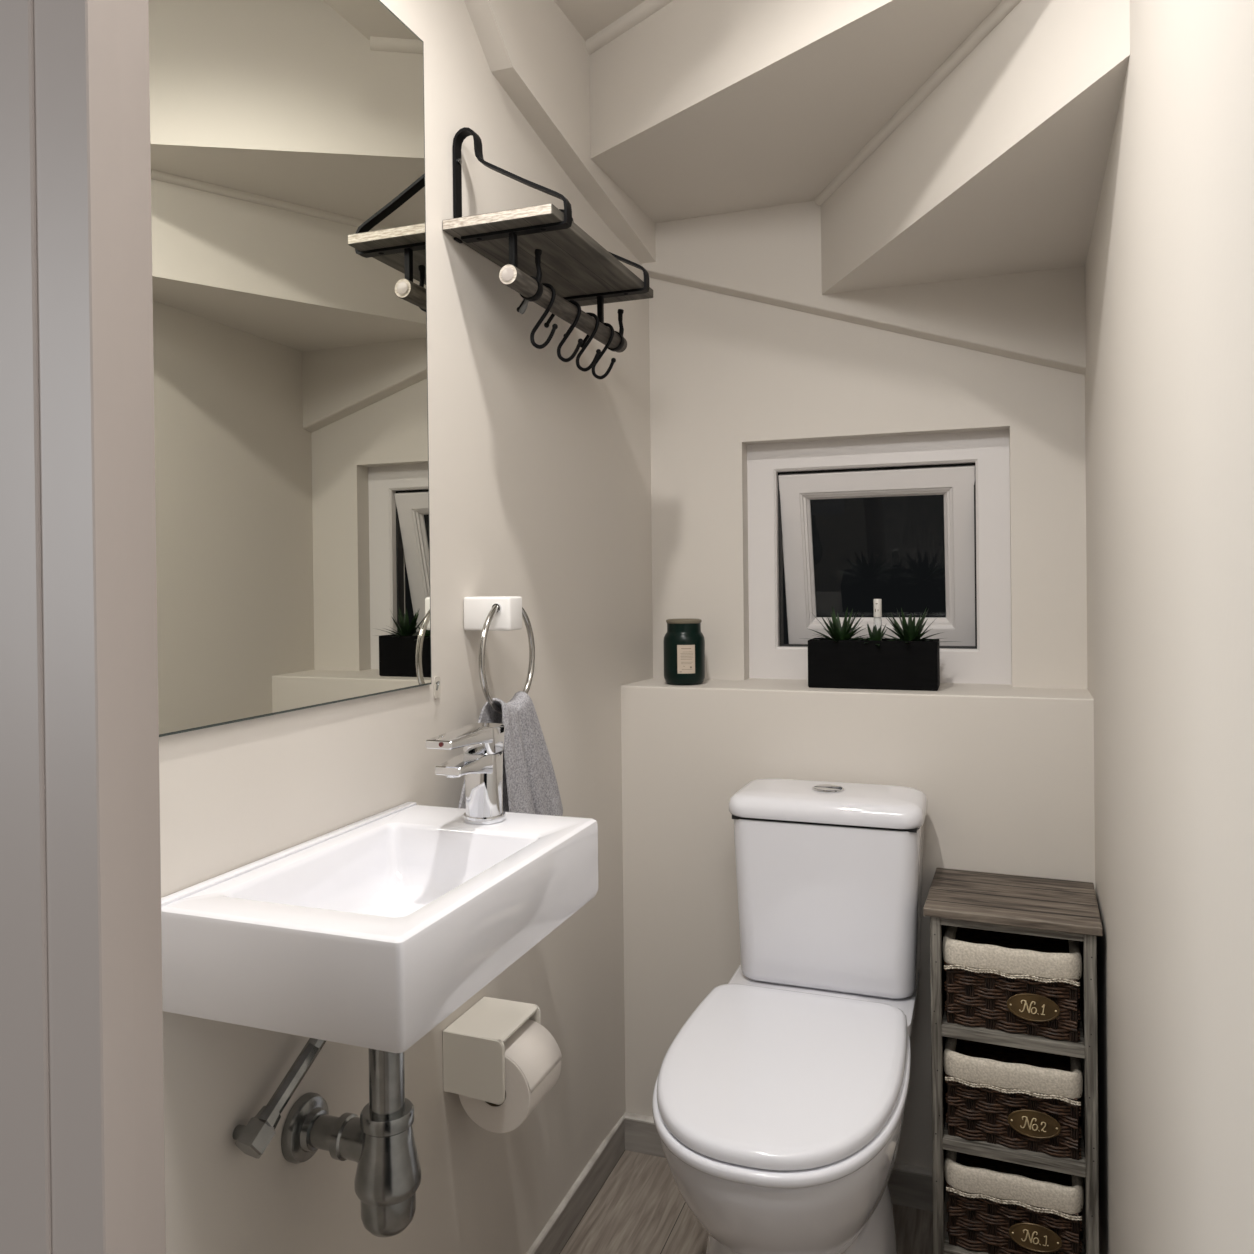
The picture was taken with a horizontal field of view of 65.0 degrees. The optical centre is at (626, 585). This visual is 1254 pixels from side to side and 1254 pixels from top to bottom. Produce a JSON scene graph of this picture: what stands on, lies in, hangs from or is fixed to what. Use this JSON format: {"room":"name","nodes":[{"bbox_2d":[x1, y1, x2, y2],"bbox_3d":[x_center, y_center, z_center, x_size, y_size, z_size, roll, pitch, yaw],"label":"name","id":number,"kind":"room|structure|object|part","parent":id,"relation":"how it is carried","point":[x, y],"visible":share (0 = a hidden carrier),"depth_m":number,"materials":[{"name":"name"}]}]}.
{"room":"bathroom","nodes":[
{"label":"bathroom","id":0,"kind":"room"},
{"bbox_2d":[159,0,652,1253],"bbox_3d":[-0.329,-0.183,1.475,0.270,2.683,1.733,-1,0,20],"label":"wall","id":1,"kind":"structure","parent":0,"point":[540,465],"depth_m":1.46,"materials":[{"name":"grey paint"}]},
{"bbox_2d":[232,1038,325,1158],"bbox_3d":[-0.318,0.471,1.059,0.045,0.194,0.226,0,0,38],"label":"supply hose","id":2,"kind":"object","parent":1,"relation":"attached to","point":[253,1138],"visible":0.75,"depth_m":0.99,"materials":[{"name":"silver metal"}]},
{"bbox_2d":[148,0,431,736],"bbox_3d":[-0.385,-0.297,1.021,0.006,0.866,0.658,-1,0,20],"label":"wall mirror","id":3,"kind":"object","parent":1,"relation":"attached to","point":[288,204],"visible":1,"depth_m":1.06,"materials":[{"name":"clear glass"}]},
{"bbox_2d":[161,802,597,1052],"bbox_3d":[-0.233,0.332,1.040,0.267,0.100,0.430,-1,0,20],"label":"basin","id":4,"kind":"object","parent":1,"relation":"attached to","point":[370,932],"visible":0.89,"depth_m":0.89,"materials":[{"name":"white ceramic"}]},
{"bbox_2d":[281,1048,420,1236],"bbox_3d":[-0.290,0.533,1.057,0.144,0.302,0.069,-1,0,20],"label":"trap","id":5,"kind":"object","parent":4,"relation":"attached to","point":[381,1140],"visible":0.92,"depth_m":1.03,"materials":[{"name":"silver metal"}]},
{"bbox_2d":[309,1112,362,1162],"bbox_3d":[-0.308,0.595,1.065,0.102,0.045,0.045,-1,0,20],"label":"pipe","id":6,"kind":"object","parent":5,"relation":"attached to","point":[342,1136],"depth_m":1.05,"materials":[{"name":"silver metal"}]},
{"bbox_2d":[361,1192,415,1236],"bbox_3d":[-0.253,0.661,1.045,0.057,0.046,0.057,-1,0,20],"label":"cup","id":7,"kind":"object","parent":5,"relation":"on","point":[383,1215],"depth_m":1.02,"materials":[{"name":"silver metal"}]},
{"bbox_2d":[426,723,505,824],"bbox_3d":[-0.187,0.226,1.153,0.051,0.115,0.131,-1,0,20],"label":"mixer tap","id":8,"kind":"object","parent":4,"relation":"on","point":[481,762],"visible":1,"depth_m":1.17,"materials":[{"name":"silver metal"}]},
{"bbox_3d":[-0.192,0.180,1.140,0.041,0.023,0.102,-1,0,20],"label":"lever","id":9,"kind":"part","parent":8,"relation":"part of","materials":[{"name":"silver metal"}]},
{"bbox_3d":[-0.190,0.213,1.145,0.038,0.025,0.076,-1,0,20],"label":"spout","id":10,"kind":"part","parent":8,"relation":"part of","materials":[{"name":"silver metal"}]},
{"bbox_2d":[433,676,440,698],"bbox_3d":[-0.261,0.140,1.348,0.009,0.030,0.025,-1,0,-7],"label":"hook","id":11,"kind":"object","parent":1,"relation":"attached to","point":[436,681],"visible":1,"depth_m":1.35,"materials":[{"name":"beige plastic"}]},
{"bbox_2d":[443,997,540,1104],"bbox_3d":[-0.190,0.659,1.401,0.093,0.088,0.120,-1,0,20],"label":"toilet paper holder","id":12,"kind":"object","parent":1,"relation":"attached to","point":[473,1044],"visible":0.74,"depth_m":1.35,"materials":[{"name":"white plastic"}]},
{"bbox_2d":[459,1019,561,1132],"bbox_3d":[-0.164,0.690,1.392,0.113,0.112,0.105,-1,0,20],"label":"toilet roll","id":13,"kind":"object","parent":12,"relation":"in","point":[533,1057],"visible":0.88,"depth_m":1.35,"materials":[{"name":"white paper"}]},
{"bbox_2d":[463,596,534,714],"bbox_3d":[-0.190,0.102,1.440,0.076,0.173,0.170,-1,0,20],"label":"towel ring","id":14,"kind":"object","parent":1,"relation":"attached to","point":[485,614],"visible":0.91,"depth_m":1.41,"materials":[{"name":"silver metal"}]},
{"bbox_2d":[458,691,562,815],"bbox_3d":[-0.162,0.269,1.432,0.062,0.222,0.281,-1,0,20],"label":"hand towel","id":15,"kind":"object","parent":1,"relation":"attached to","point":[530,785],"visible":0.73,"depth_m":1.44,"materials":[{"name":"grey fabric"}]},
{"bbox_2d":[442,127,652,352],"bbox_3d":[-0.096,-0.537,1.565,0.177,0.233,0.466,-1,0,20],"label":"wall shelf","id":16,"kind":"object","parent":1,"relation":"attached to","point":[579,269],"visible":0.93,"depth_m":1.45,"materials":[{"name":"black metal"},{"name":"grey wood"}]},
{"bbox_2d":[519,249,542,313],"bbox_3d":[-0.141,-0.443,1.436,0.038,0.092,0.014,-1,0,20],"label":"hook","id":17,"kind":"object","parent":16,"relation":"attached to","point":[538,252],"visible":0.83,"depth_m":1.43,"materials":[{"name":"black metal"}]},
{"bbox_3d":[-0.129,-0.464,1.431,0.011,0.049,0.011,-1,0,20],"label":"lever","id":18,"kind":"part","parent":17,"relation":"part of","materials":[{"name":"black metal"}]},
{"bbox_2d":[517,283,557,348],"bbox_3d":[-0.135,-0.405,1.480,0.067,0.098,0.009,-1,0,20],"label":"s-hook","id":19,"kind":"object","parent":16,"relation":"hanging from","point":[554,326],"visible":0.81,"depth_m":1.47,"materials":[{"name":"black metal"}]},
{"bbox_3d":[-0.089,-0.434,1.576,0.029,0.029,0.444,-1,0,20],"label":"rail","id":20,"kind":"part","parent":16,"relation":"part of","materials":[{"name":"grey wood"}]},
{"bbox_2d":[544,300,582,361],"bbox_3d":[-0.102,-0.405,1.572,0.067,0.098,0.009,-1,0,20],"label":"s-hook","id":21,"kind":"object","parent":16,"relation":"hanging from","point":[546,325],"visible":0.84,"depth_m":1.56,"materials":[{"name":"black metal"}]},
{"bbox_2d":[563,312,600,371],"bbox_3d":[-0.075,-0.406,1.644,0.067,0.098,0.009,-1,0,20],"label":"s-hook","id":22,"kind":"object","parent":16,"relation":"hanging from","point":[598,351],"visible":0.74,"depth_m":1.64,"materials":[{"name":"black metal"}]},
{"bbox_2d":[580,323,615,378],"bbox_3d":[-0.051,-0.407,1.710,0.067,0.098,0.009,-1,0,20],"label":"s-hook","id":23,"kind":"object","parent":16,"relation":"hanging from","point":[613,360],"visible":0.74,"depth_m":1.70,"materials":[{"name":"black metal"}]},
{"bbox_2d":[608,309,624,351],"bbox_3d":[-0.022,-0.455,1.757,0.035,0.073,0.014,-1,0,20],"label":"clip","id":24,"kind":"object","parent":16,"relation":"attached to","point":[620,312],"visible":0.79,"depth_m":1.75,"materials":[{"name":"black metal"}]},
{"bbox_3d":[-0.011,-0.468,1.752,0.011,0.049,0.011,-1,0,20],"label":"lever","id":25,"kind":"part","parent":24,"relation":"part of","materials":[{"name":"black metal"}]},
{"bbox_2d":[464,0,655,263],"bbox_3d":[-0.133,-0.896,1.690,0.070,0.425,1.020,-1,0,20],"label":"string","id":26,"kind":"object","parent":1,"relation":"attached to","point":[531,48],"visible":0.54,"depth_m":1.66,"materials":[{"name":"grey paint"}]},
{"bbox_2d":[526,1115,624,1253],"bbox_3d":[-0.261,1.122,1.336,0.018,0.072,1.468,-1,0,20],"label":"baseboard","id":27,"kind":"structure","parent":1,"relation":"attached to","point":[557,1231],"depth_m":1.80,"materials":[{"name":"grey laminate"}]},
{"bbox_2d":[554,0,644,40],"bbox_3d":[-0.030,-1.203,1.554,0.335,0.451,0.481,-1,0,20],"label":"ceiling","id":28,"kind":"structure","parent":0,"point":[589,17],"depth_m":1.68,"materials":[{"name":"grey paint"}]},
{"bbox_2d":[585,0,672,54],"bbox_3d":[0.021,-0.972,1.671,0.017,0.017,0.360,-1,0,-41],"label":"bead","id":29,"kind":"object","parent":28,"relation":"attached to","point":[646,8],"visible":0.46,"depth_m":1.70,"materials":[{"name":"grey paint"}]},
{"bbox_2d":[596,0,1001,222],"bbox_3d":[0.377,-0.790,1.700,0.544,0.020,1.202,-1,0,-41],"label":"ceiling","id":30,"kind":"structure","parent":0,"point":[781,138],"depth_m":1.66,"materials":[{"name":"grey paint"}]},
{"bbox_2d":[590,0,911,163],"bbox_3d":[0.236,-1.104,1.451,0.020,0.654,1.020,-1,0,-41],"label":"stair riser","id":31,"kind":"structure","parent":30,"relation":"attached to","point":[687,56],"depth_m":1.58,"materials":[{"name":"grey paint"}]},
{"bbox_2d":[559,1150,1099,1253],"bbox_3d":[-0.030,1.181,0.396,1.550,0.040,3.900,-1,0,20],"label":"floor","id":32,"kind":"structure","parent":0,"point":[639,1208],"depth_m":1.78,"materials":[{"name":"grey laminate"}]},
{"bbox_2d":[652,778,927,1253],"bbox_3d":[0.264,0.758,1.528,0.360,0.784,0.711,-1,0,20],"label":"toilet","id":33,"kind":"object","parent":32,"relation":"on","point":[778,1104],"visible":1,"depth_m":1.50,"materials":[{"name":"white ceramic"}]},
{"bbox_3d":[0.218,0.718,1.415,0.351,0.016,0.467,-1,0,20],"label":"seat","id":34,"kind":"part","parent":33,"relation":"part of","materials":[{"name":"white plastic"}]},
{"bbox_3d":[0.223,0.696,1.429,0.339,0.022,0.486,-1,0,20],"label":"lid","id":35,"kind":"part","parent":33,"relation":"part of","materials":[{"name":"white plastic"}]},
{"bbox_3d":[0.361,0.386,1.766,0.336,0.038,0.190,-1,0,20],"label":"cistern lid","id":36,"kind":"part","parent":33,"relation":"part of","materials":[{"name":"white ceramic"}]},
{"bbox_2d":[923,868,1102,1253],"bbox_3d":[0.644,0.831,1.643,0.260,0.631,0.238,-1,0,22],"label":"storage unit","id":37,"kind":"object","parent":32,"relation":"on","point":[1026,905],"visible":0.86,"depth_m":1.57,"materials":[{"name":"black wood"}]},
{"bbox_3d":[0.503,0.839,1.594,0.016,0.618,0.022,-1,0,22],"label":"post","id":38,"kind":"part","parent":37,"relation":"part of","materials":[{"name":"grey wood"}]},
{"bbox_3d":[0.540,0.788,1.686,0.004,0.517,0.178,-1,0,22],"label":"panel","id":39,"kind":"part","parent":37,"relation":"part of","materials":[{"name":"grey wood"}]},
{"bbox_3d":[0.579,0.837,1.779,0.016,0.618,0.022,-1,0,22],"label":"post","id":40,"kind":"part","parent":37,"relation":"part of","materials":[{"name":"grey wood"}]},
{"bbox_2d":[942,925,1081,1041],"bbox_3d":[0.639,0.635,1.636,0.208,0.137,0.206,-1,0,22],"label":"wicker basket","id":41,"kind":"object","parent":37,"relation":"on","point":[1008,982],"visible":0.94,"depth_m":1.55,"materials":[{"name":"wicker"}]},
{"bbox_3d":[0.600,0.610,1.543,0.199,0.012,0.004,-1,0,22],"label":"lace trim","id":42,"kind":"part","parent":41,"relation":"part of","materials":[{"name":"beige fabric"}]},
{"bbox_3d":[0.632,0.657,1.533,0.077,0.042,0.002,-1,0,22],"label":"number plate","id":43,"kind":"part","parent":41,"relation":"part of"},
{"bbox_3d":[0.603,0.536,1.549,0.209,0.014,0.015,-1,0,22],"label":"rail","id":44,"kind":"part","parent":37,"relation":"part of","materials":[{"name":"grey wood"}]},
{"bbox_2d":[943,1037,1082,1159],"bbox_3d":[0.641,0.817,1.637,0.208,0.138,0.206,-1,0,22],"label":"wicker basket","id":45,"kind":"object","parent":37,"relation":"on","point":[1011,1097],"visible":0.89,"depth_m":1.55,"materials":[{"name":"wicker"}]},
{"bbox_3d":[0.603,0.792,1.544,0.199,0.012,0.004,-1,0,22],"label":"lace trim","id":46,"kind":"part","parent":45,"relation":"part of","materials":[{"name":"beige fabric"}]},
{"bbox_3d":[0.634,0.839,1.534,0.077,0.042,0.002,-1,0,22],"label":"number plate","id":47,"kind":"part","parent":45,"relation":"part of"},
{"bbox_2d":[941,1001,1084,1058],"bbox_3d":[0.643,0.713,1.642,0.209,0.018,0.219,-1,0,22],"label":"shelf","id":48,"kind":"object","parent":37,"relation":"attached to","point":[952,1030],"depth_m":1.54,"materials":[{"name":"grey wood"}]},
{"bbox_2d":[944,1150,1083,1253],"bbox_3d":[0.643,0.995,1.639,0.208,0.137,0.206,-1,0,22],"label":"wicker basket","id":49,"kind":"object","parent":37,"relation":"on","point":[994,1206],"visible":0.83,"depth_m":1.56,"materials":[{"name":"wicker"}]},
{"bbox_3d":[0.605,0.969,1.545,0.199,0.012,0.004,-1,0,22],"label":"lace trim","id":50,"kind":"part","parent":49,"relation":"part of","materials":[{"name":"beige fabric"}]},
{"bbox_3d":[0.636,1.016,1.535,0.077,0.042,0.002,-1,0,22],"label":"number plate","id":51,"kind":"part","parent":49,"relation":"part of","materials":[{"name":"brown metal"}]},
{"bbox_2d":[944,1214,1084,1253],"bbox_3d":[0.647,1.072,1.644,0.209,0.018,0.219,-1,0,22],"label":"shelf","id":52,"kind":"object","parent":37,"relation":"attached to","point":[948,1248],"depth_m":1.58,"materials":[{"name":"grey wood"}]},
{"bbox_2d":[943,1108,1085,1176],"bbox_3d":[0.645,0.895,1.643,0.209,0.018,0.219,-1,0,22],"label":"shelf","id":53,"kind":"object","parent":37,"relation":"attached to","point":[1066,1165],"depth_m":1.55,"materials":[{"name":"grey wood"}]},
{"bbox_3d":[0.787,0.835,1.693,0.018,0.618,0.022,-1,0,22],"label":"post","id":54,"kind":"part","parent":37,"relation":"part of","materials":[{"name":"grey wood"}]},
{"bbox_3d":[0.711,0.837,1.508,0.018,0.618,0.022,-1,0,22],"label":"post","id":55,"kind":"part","parent":37,"relation":"part of","materials":[{"name":"grey wood"}]},
{"bbox_2d":[621,678,1094,1168],"bbox_3d":[0.465,0.673,2.014,0.905,0.946,0.312,-1,0,20],"label":"wall","id":56,"kind":"structure","parent":0,"point":[1005,772],"depth_m":1.89,"materials":[{"name":"grey paint"}]},
{"bbox_2d":[663,618,704,684],"bbox_3d":[0.118,0.136,2.040,0.086,0.133,0.086,-1,0,20],"label":"candle jar","id":57,"kind":"object","parent":56,"relation":"on","point":[684,641],"visible":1,"depth_m":2.01,"materials":[{"name":"green glass"}]},
{"bbox_2d":[680,648,691,669],"bbox_3d":[0.121,0.151,1.998,0.028,0.048,0.002,-1,0,-3],"label":"print","id":58,"kind":"object","parent":57,"relation":"attached to","point":[685,653],"depth_m":2.00,"materials":[{"name":"brown paper"}]},
{"bbox_2d":[624,1112,932,1211],"bbox_3d":[0.413,1.112,1.868,0.890,0.072,0.024,-1,0,20],"label":"baseboard","id":59,"kind":"structure","parent":56,"relation":"attached to","point":[911,1186],"depth_m":1.82,"materials":[{"name":"grey laminate"}]},
{"bbox_2d":[808,638,939,690],"bbox_3d":[0.484,0.152,1.934,0.244,0.094,0.082,-1,0,20],"label":"planter box","id":60,"kind":"object","parent":56,"relation":"on","point":[849,664],"visible":0.93,"depth_m":1.90,"materials":[{"name":"black wood"}]},
{"bbox_2d":[800,607,884,640],"bbox_3d":[0.424,0.080,1.946,0.162,0.077,0.122,-1,0,20],"label":"spiky plant","id":61,"kind":"object","parent":60,"relation":"on","point":[836,631],"visible":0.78,"depth_m":1.94,"materials":[{"name":"green plant"}]},
{"bbox_2d":[857,623,893,645],"bbox_3d":[0.482,0.095,1.911,0.106,0.048,0.074,-1,0,20],"label":"spiky plant","id":62,"kind":"object","parent":60,"relation":"in","point":[876,635],"visible":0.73,"depth_m":1.91,"materials":[{"name":"green plant"}]},
{"bbox_2d":[883,607,955,642],"bbox_3d":[0.551,0.079,1.909,0.131,0.076,0.156,-1,0,-23],"label":"spiky plant","id":63,"kind":"object","parent":60,"relation":"on","point":[910,632],"visible":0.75,"depth_m":1.90,"materials":[{"name":"green plant"}]},
{"bbox_2d":[642,200,1087,688],"bbox_3d":[0.482,-0.569,2.057,0.900,1.737,0.174,-1,0,20],"label":"wall","id":64,"kind":"structure","parent":0,"point":[728,374],"depth_m":2.02,"materials":[{"name":"grey paint"}]},
{"bbox_2d":[747,429,1011,683],"bbox_3d":[0.539,-0.060,2.120,0.570,0.536,0.158,-1,0,20],"label":"window","id":65,"kind":"structure","parent":64,"relation":"in","point":[841,549],"depth_m":2.10,"materials":[{"name":"white plastic"}]},
{"bbox_3d":[0.541,-0.058,2.127,0.401,0.387,0.143,-1,0,20],"label":"sash frame","id":66,"kind":"part","parent":65,"relation":"part of","materials":[{"name":"white plastic"}]},
{"bbox_2d":[873,599,881,640],"bbox_3d":[0.494,0.070,1.941,0.016,0.087,0.016,-1,0,20],"label":"handle","id":67,"kind":"object","parent":65,"relation":"attached to","point":[877,602],"visible":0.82,"depth_m":1.94,"materials":[{"name":"white plastic"}]},
{"bbox_3d":[0.542,-0.060,2.128,0.278,0.262,0.075,-1,0,20],"label":"pane","id":68,"kind":"part","parent":65,"relation":"part of","materials":[{"name":"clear glass"}]},
{"bbox_2d":[835,72,1125,292],"bbox_3d":[0.498,-0.599,1.542,0.556,0.020,0.950,-1,0,20],"label":"ceiling","id":69,"kind":"structure","parent":0,"point":[1037,211],"depth_m":1.58,"materials":[{"name":"grey paint"}]},
{"bbox_2d":[821,0,1129,294],"bbox_3d":[0.483,-0.689,1.548,0.020,0.202,1.013,-1,0,-10],"label":"stair riser","id":70,"kind":"structure","parent":69,"relation":"attached to","point":[1045,59],"depth_m":1.40,"materials":[{"name":"grey paint"}]},
{"bbox_2d":[815,0,1020,205],"bbox_3d":[0.467,-0.774,1.535,0.013,0.013,0.933,-1,0,-10],"label":"bead","id":71,"kind":"object","parent":70,"relation":"attached to","point":[1005,7],"visible":1,"depth_m":1.54,"materials":[{"name":"grey paint"}]},
{"bbox_2d":[1085,0,1253,1253],"bbox_3d":[0.768,-0.193,1.048,0.476,2.683,2.100,-1,0,20],"label":"wall","id":72,"kind":"structure","parent":0,"point":[1169,266],"depth_m":0.80,"materials":[{"name":"grey paint"}]},
{"bbox_3d":[-0.219,-0.129,0.495,1.250,2.583,0.032,-1,0,20],"label":"wall","id":73,"kind":"structure","parent":0,"visible":0},
{"bbox_2d":[0,0,165,1253],"bbox_3d":[-0.074,0.144,0.433,0.880,2.035,0.054,-1,0,20],"label":"door","id":74,"kind":"structure","parent":73,"relation":"in","point":[82,1135],"depth_m":0.48,"materials":[{"name":"beige"}]}
]}

